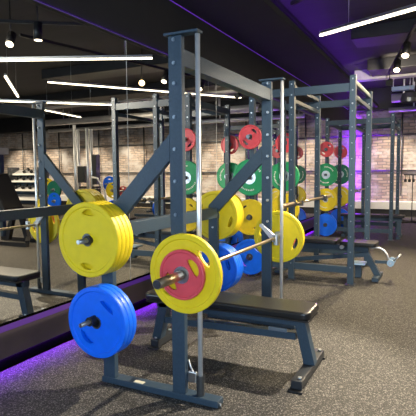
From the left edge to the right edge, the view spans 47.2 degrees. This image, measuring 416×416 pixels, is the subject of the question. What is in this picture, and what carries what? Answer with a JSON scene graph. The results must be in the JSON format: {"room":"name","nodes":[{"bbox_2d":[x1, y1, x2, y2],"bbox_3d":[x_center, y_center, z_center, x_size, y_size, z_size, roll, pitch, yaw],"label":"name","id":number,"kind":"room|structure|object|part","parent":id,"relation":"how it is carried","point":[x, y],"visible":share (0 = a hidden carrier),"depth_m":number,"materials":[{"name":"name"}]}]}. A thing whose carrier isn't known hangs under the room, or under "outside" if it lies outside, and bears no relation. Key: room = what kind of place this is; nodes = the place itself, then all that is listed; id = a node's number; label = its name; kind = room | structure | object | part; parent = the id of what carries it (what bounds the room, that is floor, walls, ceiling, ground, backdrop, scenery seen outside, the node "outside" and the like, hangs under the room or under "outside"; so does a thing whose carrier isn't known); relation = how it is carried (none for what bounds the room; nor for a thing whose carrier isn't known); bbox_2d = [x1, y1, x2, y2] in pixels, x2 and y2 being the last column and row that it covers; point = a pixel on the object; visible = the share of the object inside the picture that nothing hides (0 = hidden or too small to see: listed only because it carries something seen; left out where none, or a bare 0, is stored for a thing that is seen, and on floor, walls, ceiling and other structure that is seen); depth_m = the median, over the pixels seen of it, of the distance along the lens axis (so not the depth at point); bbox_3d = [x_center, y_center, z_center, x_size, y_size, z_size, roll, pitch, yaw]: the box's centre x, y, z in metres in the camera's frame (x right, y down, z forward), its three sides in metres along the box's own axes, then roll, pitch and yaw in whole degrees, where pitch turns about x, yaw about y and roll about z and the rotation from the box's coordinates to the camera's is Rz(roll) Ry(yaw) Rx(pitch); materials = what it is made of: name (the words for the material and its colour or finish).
{"room":"gym","nodes":[
{"label":"gym","id":0,"kind":"room"},
{"bbox_2d":[34,0,323,119],"bbox_3d":[-0.077,-0.984,6.523,0.970,3.500,17.300,2,5,27],"label":"wall","id":1,"kind":"structure","parent":0,"point":[34,0],"depth_m":3.84,"materials":[{"name":"paint"}]},
{"bbox_2d":[0,0,130,324],"bbox_3d":[-1.107,-0.337,3.390,0.010,2.096,1.796,2,5,27],"label":"mirror panel","id":2,"kind":"object","parent":1,"relation":"attached to","point":[64,131],"visible":1,"depth_m":3.36,"materials":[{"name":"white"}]},
{"bbox_2d":[126,57,130,274],"bbox_3d":[-0.704,-0.401,4.192,0.010,2.096,0.004,2,5,27],"label":"trim","id":3,"kind":"structure","parent":1,"relation":"attached to","point":[126,57],"depth_m":4.19,"materials":[{"name":"white"}]},
{"bbox_2d":[126,41,216,279],"bbox_3d":[-0.302,-0.464,4.995,0.010,2.096,1.796,2,5,27],"label":"mirror panel","id":4,"kind":"object","parent":1,"relation":"attached to","point":[147,70],"visible":0.49,"depth_m":4.58,"materials":[{"name":"white"}]},
{"bbox_2d":[0,205,345,326],"bbox_3d":[0.318,0.488,6.273,0.033,0.003,17.000,2,5,27],"label":"trim","id":5,"kind":"structure","parent":1,"relation":"attached to","point":[345,205],"depth_m":3.42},
{"bbox_2d":[0,205,347,371],"bbox_3d":[0.330,0.595,6.276,0.008,0.211,17.000,2,5,27],"label":"baseboard","id":6,"kind":"structure","parent":1,"relation":"attached to","point":[13,341],"depth_m":3.33,"materials":[{"name":"grey laminate"}]},
{"bbox_2d":[0,205,347,332],"bbox_3d":[0.334,0.509,6.267,0.003,0.038,16.800,2,5,27],"label":"led strip","id":7,"kind":"object","parent":1,"relation":"attached to","point":[10,326],"visible":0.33,"depth_m":3.37,"materials":[{"name":"purple plastic"}]},
{"bbox_2d":[27,0,348,130],"bbox_3d":[0.303,-1.609,6.115,0.038,0.007,17.000,2,5,27],"label":"trim","id":8,"kind":"structure","parent":1,"relation":"attached to","point":[32,1],"depth_m":3.76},
{"bbox_2d":[37,0,348,125],"bbox_3d":[0.355,-1.918,6.232,0.014,0.540,17.300,2,5,27],"label":"ceiling beam","id":9,"kind":"structure","parent":1,"relation":"attached to","point":[145,22],"depth_m":4.78,"materials":[{"name":"black paint"}]},
{"bbox_2d":[216,127,216,169],"bbox_3d":[0.101,-0.528,5.797,0.010,2.096,0.004,2,5,27],"label":"trim","id":10,"kind":"structure","parent":1,"relation":"attached to","point":[216,127],"depth_m":5.78,"materials":[{"name":"white"}]},
{"bbox_2d":[216,84,261,244],"bbox_3d":[0.502,-0.591,6.600,0.010,2.096,1.796,2,5,27],"label":"mirror panel","id":11,"kind":"object","parent":1,"relation":"attached to","point":[232,107],"visible":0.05,"depth_m":6.18,"materials":[{"name":"white metal"}]},
{"bbox_2d":[272,108,298,218],"bbox_3d":[1.307,-0.718,8.206,0.010,2.096,1.796,2,5,27],"label":"mirror panel","id":12,"kind":"object","parent":1,"relation":"attached to","point":[275,112],"visible":0.25,"depth_m":7.88,"materials":[{"name":"white"}]},
{"bbox_2d":[298,111,320,220],"bbox_3d":[2.111,-0.845,9.811,0.010,2.096,1.796,2,5,27],"label":"mirror panel","id":13,"kind":"object","parent":1,"relation":"attached to","point":[306,121],"visible":0.76,"depth_m":9.53,"materials":[{"name":"white metal"}]},
{"bbox_2d":[321,120,337,213],"bbox_3d":[2.916,-0.972,11.416,0.010,2.096,1.796,2,5,27],"label":"mirror panel","id":14,"kind":"object","parent":1,"relation":"attached to","point":[333,134],"visible":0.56,"depth_m":11.55,"materials":[{"name":"white"}]},
{"bbox_2d":[337,130,348,206],"bbox_3d":[3.687,-1.094,12.954,0.010,2.096,1.646,2,5,27],"label":"mirror panel","id":15,"kind":"object","parent":1,"relation":"attached to","point":[345,133],"visible":0.17,"depth_m":13.18,"materials":[{"name":"white"}]},
{"bbox_2d":[0,217,415,415],"bbox_3d":[6.973,1.028,3.149,16.700,0.120,17.300,2,5,27],"label":"floor","id":16,"kind":"structure","parent":0,"point":[366,330],"depth_m":3.15,"materials":[{"name":"rubber"}]},
{"bbox_2d":[76,28,295,408],"bbox_3d":[0.029,0.019,3.274,0.785,1.985,1.928,2,5,27],"label":"machine","id":17,"kind":"object","parent":16,"relation":"on","point":[181,61],"visible":0.66,"depth_m":2.67,"materials":[{"name":"metal"}]},
{"bbox_2d":[59,202,121,276],"bbox_3d":[-0.667,0.177,2.674,0.424,0.424,0.036,2,5,26],"label":"weight plate","id":18,"kind":"object","parent":17,"relation":"on","point":[103,253],"visible":0.94,"depth_m":2.65,"materials":[{"name":"yellow rubber"}]},
{"bbox_2d":[68,286,128,357],"bbox_3d":[-0.629,0.650,2.719,0.411,0.411,0.036,2,5,26],"label":"weight plate","id":19,"kind":"object","parent":17,"relation":"on","point":[109,337],"visible":0.91,"depth_m":2.70,"materials":[{"name":"blue rubber"}]},
{"bbox_2d":[83,201,125,274],"bbox_3d":[-0.650,0.175,2.707,0.424,0.424,0.036,2,5,27],"label":"weight plate","id":20,"kind":"object","parent":17,"relation":"on","point":[88,212],"visible":0.17,"depth_m":2.63,"materials":[{"name":"yellow rubber"}]},
{"bbox_2d":[84,284,132,351],"bbox_3d":[-0.613,0.647,2.752,0.411,0.411,0.036,2,5,26],"label":"weight plate","id":21,"kind":"object","parent":17,"relation":"on","point":[113,290],"visible":0.19,"depth_m":2.67,"materials":[{"name":"blue rubber"}]},
{"bbox_3d":[-0.585,0.545,2.826,0.083,0.930,0.036,2,5,27],"label":"post","id":22,"kind":"part","parent":17,"relation":"part of","materials":[{"name":"metal"}]},
{"bbox_2d":[96,201,129,272],"bbox_3d":[-0.634,0.172,2.740,0.424,0.424,0.036,2,5,27],"label":"weight plate","id":23,"kind":"object","parent":17,"relation":"on","point":[114,209],"visible":0.12,"depth_m":2.65,"materials":[{"name":"yellow rubber"}]},
{"bbox_2d":[96,283,136,350],"bbox_3d":[-0.596,0.645,2.785,0.411,0.411,0.036,2,5,26],"label":"weight plate","id":24,"kind":"object","parent":17,"relation":"on","point":[119,290],"visible":0.11,"depth_m":2.70,"materials":[{"name":"blue rubber"}]},
{"bbox_2d":[102,201,132,271],"bbox_3d":[-0.617,0.170,2.772,0.424,0.424,0.036,2,5,27],"label":"weight plate","id":25,"kind":"object","parent":17,"relation":"on","point":[123,214],"visible":0.11,"depth_m":2.69,"materials":[{"name":"yellow rubber"}]},
{"bbox_3d":[-0.132,-0.909,2.483,0.202,0.013,0.060,2,5,27],"label":"plate","id":26,"kind":"part","parent":17,"relation":"part of","materials":[{"name":"metal"}]},
{"bbox_3d":[-0.047,0.061,2.537,0.027,1.931,0.027,2,5,27],"label":"guide rod","id":27,"kind":"part","parent":17,"relation":"part of","materials":[{"name":"silver metal"}]},
{"bbox_3d":[0.051,0.445,4.094,0.083,0.930,0.036,2,5,27],"label":"post","id":28,"kind":"part","parent":17,"relation":"part of","materials":[{"name":"metal"}]},
{"bbox_2d":[194,191,238,239],"bbox_3d":[0.066,0.064,4.105,0.424,0.424,0.036,2,5,26],"label":"weight plate","id":29,"kind":"object","parent":17,"relation":"on","point":[230,209],"visible":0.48,"depth_m":4.07,"materials":[{"name":"yellow rubber"}]},
{"bbox_2d":[153,224,279,289],"bbox_3d":[0.204,0.251,3.204,0.180,0.154,2.114,2,5,27],"label":"barbell","id":30,"kind":"object","parent":17,"relation":"on","point":[162,282],"visible":0.46,"depth_m":2.91,"materials":[{"name":"metal"}]},
{"bbox_2d":[160,249,205,299],"bbox_3d":[-0.134,0.346,2.471,0.264,0.264,0.026,2,5,26],"label":"weight plate","id":31,"kind":"object","parent":30,"relation":"attached to","point":[188,288],"visible":0.87,"depth_m":2.46,"materials":[{"name":"red rubber"}]},
{"bbox_2d":[150,233,222,313],"bbox_3d":[-0.119,0.344,2.500,0.422,0.422,0.034,2,5,27],"label":"weight plate","id":32,"kind":"object","parent":30,"relation":"on","point":[212,287],"visible":0.61,"depth_m":2.46,"materials":[{"name":"yellow rubber"}]},
{"bbox_2d":[254,211,304,261],"bbox_3d":[0.578,0.234,3.889,0.422,0.422,0.034,2,5,26],"label":"weight plate","id":33,"kind":"object","parent":30,"relation":"on","point":[292,228],"visible":0.54,"depth_m":3.85,"materials":[{"name":"yellow rubber"}]},
{"bbox_2d":[202,245,237,291],"bbox_3d":[0.070,0.523,4.140,0.411,0.411,0.036,2,5,26],"label":"weight plate","id":34,"kind":"object","parent":17,"relation":"on","point":[230,276],"visible":0.23,"depth_m":4.08,"materials":[{"name":"blue rubber"}]},
{"bbox_2d":[202,197,240,235],"bbox_3d":[0.083,0.061,4.138,0.424,0.424,0.036,2,5,27],"label":"weight plate","id":35,"kind":"object","parent":17,"relation":"on","point":[231,219],"visible":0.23,"depth_m":4.05,"materials":[{"name":"yellow rubber"}]},
{"bbox_2d":[202,190,241,237],"bbox_3d":[0.099,0.059,4.171,0.424,0.424,0.036,2,5,26],"label":"weight plate","id":36,"kind":"object","parent":17,"relation":"on","point":[218,190],"visible":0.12,"depth_m":4.08,"materials":[{"name":"yellow rubber"}]},
{"bbox_2d":[219,244,239,287],"bbox_3d":[0.086,0.520,4.173,0.411,0.411,0.036,2,5,26],"label":"weight plate","id":37,"kind":"object","parent":17,"relation":"on","point":[227,261],"visible":0.08,"depth_m":4.09,"materials":[{"name":"blue rubber"}]},
{"bbox_2d":[219,243,241,285],"bbox_3d":[0.103,0.517,4.205,0.411,0.411,0.036,2,5,26],"label":"weight plate","id":38,"kind":"object","parent":17,"relation":"on","point":[232,249],"visible":0.11,"depth_m":4.12,"materials":[{"name":"blue rubber"}]},
{"bbox_2d":[221,190,243,236],"bbox_3d":[0.116,0.056,4.204,0.424,0.424,0.036,2,5,27],"label":"weight plate","id":39,"kind":"object","parent":17,"relation":"on","point":[221,190],"visible":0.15,"depth_m":4.11,"materials":[{"name":"yellow rubber"}]},
{"bbox_2d":[222,243,242,286],"bbox_3d":[0.119,0.515,4.238,0.411,0.411,0.036,2,5,27],"label":"weight plate","id":40,"kind":"object","parent":17,"relation":"on","point":[222,243],"visible":0.17,"depth_m":4.16,"materials":[{"name":"blue rubber"}]},
{"bbox_3d":[0.504,-1.010,3.752,0.202,0.013,0.060,2,5,27],"label":"plate","id":41,"kind":"part","parent":17,"relation":"part of","materials":[{"name":"metal"}]},
{"bbox_3d":[0.588,-0.039,3.805,0.027,1.931,0.027,2,5,27],"label":"guide rod","id":42,"kind":"part","parent":17,"relation":"part of","materials":[{"name":"silver metal"}]},
{"bbox_2d":[145,289,326,394],"bbox_3d":[0.133,0.810,3.213,1.195,0.415,0.620,2,5,27],"label":"bench","id":43,"kind":"object","parent":16,"relation":"on","point":[296,313],"visible":0.92,"depth_m":3.06,"materials":[{"name":"black leather"}]},
{"bbox_3d":[-0.330,0.796,3.455,0.139,0.292,0.070,2,5,27],"label":"leg","id":44,"kind":"part","parent":43,"relation":"part of","materials":[{"name":"metal"}]},
{"bbox_3d":[0.103,0.692,3.229,1.020,0.058,0.070,2,5,27],"label":"frame rail","id":45,"kind":"part","parent":43,"relation":"part of","materials":[{"name":"metal"}]},
{"bbox_3d":[0.126,0.801,3.227,0.976,0.070,0.055,2,5,27],"label":"rail","id":46,"kind":"part","parent":43,"relation":"part of","materials":[{"name":"metal"}]},
{"bbox_3d":[0.609,0.824,2.986,0.139,0.292,0.070,2,5,27],"label":"leg","id":47,"kind":"part","parent":43,"relation":"part of","materials":[{"name":"metal"}]},
{"bbox_2d":[246,74,372,285],"bbox_3d":[1.317,-0.342,5.978,1.259,2.280,1.504,2,5,27],"label":"power rack","id":48,"kind":"object","parent":16,"relation":"on","point":[293,90],"visible":0.7,"depth_m":5.51,"materials":[{"name":"metal"}]},
{"bbox_2d":[233,159,261,195],"bbox_3d":[0.498,-0.360,5.628,0.426,0.426,0.050,2,5,27],"label":"weight plate","id":49,"kind":"object","parent":48,"relation":"on","point":[253,186],"visible":0.56,"depth_m":5.60,"materials":[{"name":"green rubber"}]},
{"bbox_2d":[235,239,261,274],"bbox_3d":[0.505,0.583,5.699,0.426,0.426,0.046,2,5,26],"label":"weight plate","id":50,"kind":"object","parent":48,"relation":"on","point":[253,265],"visible":0.66,"depth_m":5.68,"materials":[{"name":"blue rubber"}]},
{"bbox_2d":[239,199,261,234],"bbox_3d":[0.501,0.109,5.664,0.426,0.426,0.046,2,5,26],"label":"weight plate","id":51,"kind":"object","parent":48,"relation":"on","point":[253,208],"visible":0.56,"depth_m":5.64,"materials":[{"name":"yellow rubber"}]},
{"bbox_2d":[239,125,261,148],"bbox_3d":[0.494,-0.833,5.593,0.284,0.284,0.030,2,5,26],"label":"weight plate","id":52,"kind":"object","parent":48,"relation":"on","point":[256,138],"visible":0.92,"depth_m":5.58,"materials":[{"name":"red rubber"}]},
{"bbox_2d":[275,133,288,152],"bbox_3d":[1.099,-0.929,6.800,0.284,0.284,0.030,2,5,26],"label":"weight plate","id":53,"kind":"object","parent":48,"relation":"on","point":[277,142],"visible":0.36,"depth_m":6.82,"materials":[{"name":"red rubber"}]},
{"bbox_2d":[272,161,299,190],"bbox_3d":[1.103,-0.455,6.836,0.426,0.426,0.050,2,5,27],"label":"weight plate","id":54,"kind":"object","parent":48,"relation":"on","point":[276,169],"visible":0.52,"depth_m":6.85,"materials":[{"name":"green rubber"}]},
{"bbox_2d":[272,194,299,217],"bbox_3d":[1.107,0.013,6.871,0.426,0.426,0.046,2,5,26],"label":"weight plate","id":55,"kind":"object","parent":48,"relation":"on","point":[276,201],"visible":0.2,"depth_m":6.89,"materials":[{"name":"yellow rubber"}]},
{"bbox_2d":[283,194,330,207],"bbox_3d":[1.260,-0.096,5.901,0.073,0.074,2.220,2,5,27],"label":"barbell","id":56,"kind":"object","parent":48,"relation":"on","point":[293,203],"visible":0.94,"depth_m":5.47,"materials":[{"name":"metal"}]},
{"bbox_3d":[1.227,-1.262,5.950,0.044,0.045,1.134,2,5,27],"label":"rail","id":57,"kind":"part","parent":48,"relation":"part of","materials":[{"name":"metal"}]},
{"bbox_3d":[1.226,-1.417,5.939,0.044,0.045,1.134,2,5,27],"label":"rail","id":58,"kind":"part","parent":48,"relation":"part of","materials":[{"name":"metal"}]},
{"bbox_3d":[1.827,-1.245,5.651,0.044,0.045,1.134,2,5,27],"label":"rail","id":59,"kind":"part","parent":48,"relation":"part of","materials":[{"name":"metal"}]},
{"bbox_3d":[1.825,-1.399,5.640,0.044,0.045,1.134,2,5,27],"label":"rail","id":60,"kind":"part","parent":48,"relation":"part of","materials":[{"name":"metal"}]},
{"bbox_2d":[275,236,400,281],"bbox_3d":[1.546,0.589,5.755,1.483,0.437,0.440,2,5,27],"label":"bench","id":61,"kind":"object","parent":16,"relation":"on","point":[313,242],"visible":0.73,"depth_m":5.61,"materials":[{"name":"black leather"}]},
{"bbox_3d":[1.224,0.387,5.890,0.775,0.050,0.300,2,5,27],"label":"backrest","id":62,"kind":"part","parent":61,"relation":"part of","materials":[{"name":"black leather"}]},
{"bbox_3d":[1.389,0.601,5.824,1.012,0.194,0.055,2,5,27],"label":"rail","id":63,"kind":"part","parent":61,"relation":"part of","materials":[{"name":"metal"}]},
{"bbox_3d":[1.397,0.462,5.809,1.080,0.069,0.080,2,5,27],"label":"frame rail","id":64,"kind":"part","parent":61,"relation":"part of","materials":[{"name":"metal"}]},
{"bbox_3d":[1.779,0.737,5.628,0.070,0.157,0.080,2,5,27],"label":"post","id":65,"kind":"part","parent":61,"relation":"part of","materials":[{"name":"metal"}]},
{"bbox_3d":[1.781,0.413,5.613,0.420,0.050,0.300,2,5,27],"label":"seat","id":66,"kind":"part","parent":61,"relation":"part of","materials":[{"name":"black leather"}]},
{"bbox_3d":[1.774,0.648,5.624,0.170,0.020,0.200,2,5,27],"label":"bracket plate","id":67,"kind":"part","parent":61,"relation":"part of","materials":[{"name":"white metal"}]},
{"bbox_3d":[1.908,0.644,5.567,0.218,0.264,0.070,2,5,27],"label":"leg","id":68,"kind":"part","parent":61,"relation":"part of","materials":[{"name":"metal"}]},
{"bbox_3d":[1.986,0.525,5.485,0.213,0.160,0.022,2,5,27],"label":"handle","id":69,"kind":"part","parent":61,"relation":"part of","materials":[{"name":"silver metal"}]},
{"bbox_3d":[2.004,0.619,5.484,0.161,0.045,0.035,2,5,27],"label":"handle arm","id":70,"kind":"part","parent":61,"relation":"part of","materials":[{"name":"metal"}]},
{"bbox_2d":[323,113,400,240],"bbox_3d":[3.043,-0.607,9.320,1.259,2.280,1.504,2,5,27],"label":"power rack","id":71,"kind":"object","parent":16,"relation":"on","point":[337,124],"visible":0.83,"depth_m":9.52,"materials":[{"name":"metal"}]},
{"bbox_2d":[320,142,333,156],"bbox_3d":[2.219,-1.098,8.935,0.284,0.284,0.030,2,5,26],"label":"weight plate","id":72,"kind":"object","parent":71,"relation":"on","point":[329,152],"visible":0.91,"depth_m":8.92,"materials":[{"name":"red rubber"}]},
{"bbox_2d":[320,213,336,235],"bbox_3d":[2.231,0.318,9.041,0.426,0.426,0.056,2,5,27],"label":"weight plate","id":73,"kind":"object","parent":71,"relation":"on","point":[330,228],"visible":0.77,"depth_m":9.00,"materials":[{"name":"blue rubber"}]},
{"bbox_2d":[320,188,336,210],"bbox_3d":[2.227,-0.156,9.005,0.426,0.426,0.056,2,5,27],"label":"weight plate","id":74,"kind":"object","parent":71,"relation":"on","point":[331,202],"visible":0.69,"depth_m":8.96,"materials":[{"name":"yellow rubber"}]},
{"bbox_2d":[320,163,337,185],"bbox_3d":[2.223,-0.625,8.970,0.426,0.426,0.050,2,5,27],"label":"weight plate","id":75,"kind":"object","parent":71,"relation":"on","point":[330,170],"visible":0.83,"depth_m":8.93,"materials":[{"name":"green rubber"}]},
{"bbox_2d":[330,209,347,226],"bbox_3d":[2.836,0.222,10.248,0.426,0.426,0.056,2,5,26],"label":"weight plate","id":76,"kind":"object","parent":71,"relation":"on","point":[334,212],"visible":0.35,"depth_m":10.25,"materials":[{"name":"blue rubber"}]},
{"bbox_2d":[333,186,347,205],"bbox_3d":[2.832,-0.252,10.213,0.426,0.426,0.056,2,5,27],"label":"weight plate","id":77,"kind":"object","parent":71,"relation":"on","point":[344,191],"visible":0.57,"depth_m":10.16,"materials":[{"name":"yellow rubber"}]},
{"bbox_2d":[334,145,347,157],"bbox_3d":[2.825,-1.194,10.142,0.284,0.284,0.030,2,5,26],"label":"weight plate","id":78,"kind":"object","parent":71,"relation":"on","point":[344,151],"visible":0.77,"depth_m":10.11,"materials":[{"name":"red rubber"}]},
{"bbox_2d":[334,164,348,183],"bbox_3d":[2.828,-0.720,10.178,0.426,0.426,0.050,2,5,27],"label":"weight plate","id":79,"kind":"object","parent":71,"relation":"on","point":[344,178],"visible":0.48,"depth_m":10.12,"materials":[{"name":"green rubber"}]},
{"bbox_2d":[340,213,404,239],"bbox_3d":[3.145,0.333,9.139,1.170,0.430,0.500,2,5,27],"label":"bench","id":80,"kind":"object","parent":16,"relation":"on","point":[358,216],"visible":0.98,"depth_m":9.04,"materials":[{"name":"black metal"}]},
{"bbox_3d":[2.703,0.355,9.362,0.070,0.259,0.060,2,5,27],"label":"leg","id":81,"kind":"part","parent":80,"relation":"part of","materials":[{"name":"metal"}]},
{"bbox_3d":[3.144,0.204,9.129,1.070,0.069,0.060,2,5,27],"label":"frame rail","id":82,"kind":"part","parent":80,"relation":"part of","materials":[{"name":"metal"}]},
{"bbox_3d":[3.579,0.381,8.925,0.070,0.259,0.060,2,5,27],"label":"leg","id":83,"kind":"part","parent":80,"relation":"part of","materials":[{"name":"metal"}]},
{"bbox_2d":[355,200,415,216],"bbox_3d":[11.180,0.188,10.412,15.500,0.400,0.455,2,5,27],"label":"wall ledge","id":84,"kind":"object","parent":16,"relation":"on","point":[377,207],"visible":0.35,"depth_m":13.27,"materials":[{"name":"white"}]},
{"bbox_2d":[401,174,415,222],"bbox_3d":[4.955,-0.228,11.490,0.620,1.172,0.495,2,5,27],"label":"stand","id":85,"kind":"object","parent":16,"relation":"on","point":[405,179],"visible":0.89,"depth_m":11.50,"materials":[{"name":"metal"}]},
{"bbox_2d":[172,0,378,109],"bbox_3d":[0.718,-2.212,6.027,0.830,0.070,17.300,2,5,27],"label":"ceiling","id":86,"kind":"structure","parent":0,"point":[261,26],"depth_m":6.06,"materials":[{"name":"black paint"}]},
{"bbox_2d":[170,0,346,108],"bbox_3d":[0.296,-2.172,6.074,0.008,0.008,16.800,2,5,27],"label":"led strip","id":87,"kind":"object","parent":86,"relation":"attached to","point":[170,0],"visible":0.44,"depth_m":6.10,"materials":[{"name":"purple plastic"}]},
{"bbox_2d":[290,0,302,4],"bbox_3d":[1.938,-2.139,3.403,0.040,0.040,4.306,-3,5,-28],"label":"track","id":88,"kind":"object","parent":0,"point":[293,2],"visible":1,"depth_m":5.24,"materials":[{"name":"black metal"}]},
{"bbox_2d":[279,0,415,88],"bbox_3d":[6.944,-2.581,2.878,16.700,0.120,17.300,2,5,27],"label":"ceiling","id":89,"kind":"structure","parent":0,"point":[316,16],"depth_m":7.20,"materials":[{"name":"black paint"}]},
{"bbox_2d":[271,0,361,84],"bbox_3d":[0.464,-2.628,5.393,0.060,0.060,15.800,2,5,27],"label":"rail","id":90,"kind":"object","parent":89,"relation":"attached to","point":[277,3],"visible":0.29,"depth_m":7.51,"materials":[{"name":"black metal"}]},
{"bbox_2d":[319,3,415,36],"bbox_3d":[2.095,-2.260,4.504,0.035,0.686,2.547,-4,6,-39],"label":"linear light","id":91,"kind":"object","parent":89,"relation":"hanging from","point":[412,7],"visible":1,"depth_m":5.01,"materials":[{"name":"glowing white plastic diffuser"},{"name":"aluminium"}]},
{"bbox_2d":[351,18,415,47],"bbox_3d":[4.283,-2.687,6.726,4.300,0.196,0.600,2,5,27],"label":"air duct","id":92,"kind":"object","parent":89,"relation":"attached to","point":[392,32],"visible":0.8,"depth_m":7.29,"materials":[{"name":"grey metal"}]},
{"bbox_2d":[354,69,415,81],"bbox_3d":[10.099,-2.777,7.420,15.120,0.220,0.250,2,5,27],"label":"trim","id":93,"kind":"structure","parent":89,"relation":"attached to","point":[362,75],"depth_m":10.55,"materials":[{"name":"metal"}]},
{"bbox_2d":[367,54,415,76],"bbox_3d":[7.492,-2.789,7.885,9.200,0.216,0.750,2,5,27],"label":"air duct","id":94,"kind":"object","parent":89,"relation":"attached to","point":[379,66],"visible":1,"depth_m":9.50,"materials":[{"name":"grey metal"}]},
{"bbox_2d":[391,79,404,102],"bbox_3d":[8.810,-2.769,9.721,9.480,0.560,0.220,2,5,27],"label":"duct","id":95,"kind":"object","parent":89,"relation":"hanging from","point":[395,98],"visible":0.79,"depth_m":11.71,"materials":[{"name":"metal"}]},
{"bbox_2d":[386,20,415,77],"bbox_3d":[2.754,-2.326,6.596,0.040,0.040,5.467,1,4,15],"label":"track","id":96,"kind":"object","parent":89,"relation":"attached to","point":[413,27],"visible":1,"depth_m":6.71,"materials":[{"name":"black metal"}]},
{"bbox_2d":[386,74,392,85],"bbox_3d":[3.359,-2.362,8.816,0.116,0.235,0.234,2,5,27],"label":"track spotlight","id":97,"kind":"object","parent":96,"relation":"attached to","point":[389,81],"visible":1,"depth_m":8.74,"materials":[{"name":"black metal"}]},
{"bbox_2d":[393,58,400,72],"bbox_3d":[3.012,-2.270,7.588,0.113,0.233,0.216,2,5,27],"label":"track spotlight","id":98,"kind":"object","parent":96,"relation":"attached to","point":[397,62],"visible":1,"depth_m":7.55,"materials":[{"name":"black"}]},
{"bbox_2d":[401,41,410,57],"bbox_3d":[2.754,-2.197,6.622,0.109,0.236,0.206,2,5,32],"label":"track spotlight","id":99,"kind":"object","parent":96,"relation":"attached to","point":[406,48],"visible":1,"depth_m":6.58,"materials":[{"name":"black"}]},
{"bbox_2d":[388,82,415,112],"bbox_3d":[8.980,-2.716,10.200,9.600,0.740,0.120,2,5,27],"label":"duct","id":100,"kind":"object","parent":89,"relation":"hanging from","point":[398,109],"visible":0.83,"depth_m":12.17,"materials":[{"name":"metal"}]},
{"bbox_2d":[392,77,414,91],"bbox_3d":[4.685,-2.985,11.435,0.500,0.320,0.200,2,5,27],"label":"cable tray","id":101,"kind":"object","parent":89,"relation":"hanging from","point":[410,87],"visible":0.94,"depth_m":11.37,"materials":[{"name":"metal"}]},
{"bbox_2d":[400,78,415,102],"bbox_3d":[4.553,-2.741,10.736,0.400,0.700,0.400,2,5,27],"label":"pendant lamp","id":102,"kind":"object","parent":89,"relation":"hanging from","point":[409,96],"visible":0.98,"depth_m":10.63,"materials":[{"name":"metal"}]},
{"bbox_3d":[4.554,-2.522,10.752,0.400,0.260,0.400,2,5,27],"label":"lamp shade","id":103,"kind":"part","parent":102,"relation":"part of","materials":[{"name":"metal"}]},
{"bbox_2d":[348,85,415,111],"bbox_3d":[10.578,-2.806,10.149,16.700,0.580,0.350,2,5,27],"label":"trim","id":104,"kind":"structure","parent":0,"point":[381,96],"depth_m":12.86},
{"bbox_2d":[355,110,415,200],"bbox_3d":[10.869,-1.454,10.812,16.700,3.620,0.200,2,5,27],"label":"wall","id":105,"kind":"structure","parent":0,"point":[380,151],"depth_m":13.59,"materials":[{"name":"brick"}]},
{"bbox_2d":[356,112,415,195],"bbox_3d":[11.196,-1.345,10.466,15.600,2.350,0.082,2,5,27],"label":"grid","id":106,"kind":"object","parent":105,"relation":"attached to","point":[402,133],"visible":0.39,"depth_m":13.35,"materials":[{"name":"metal"}]},
{"bbox_3d":[11.201,-1.890,10.443,15.600,0.042,0.044,2,5,27],"label":"rail","id":107,"kind":"part","parent":106,"relation":"part of","materials":[{"name":"metal"}]},
{"bbox_3d":[11.209,-0.883,10.518,15.600,0.042,0.044,2,5,27],"label":"rail","id":108,"kind":"part","parent":106,"relation":"part of","materials":[{"name":"metal"}]}
]}

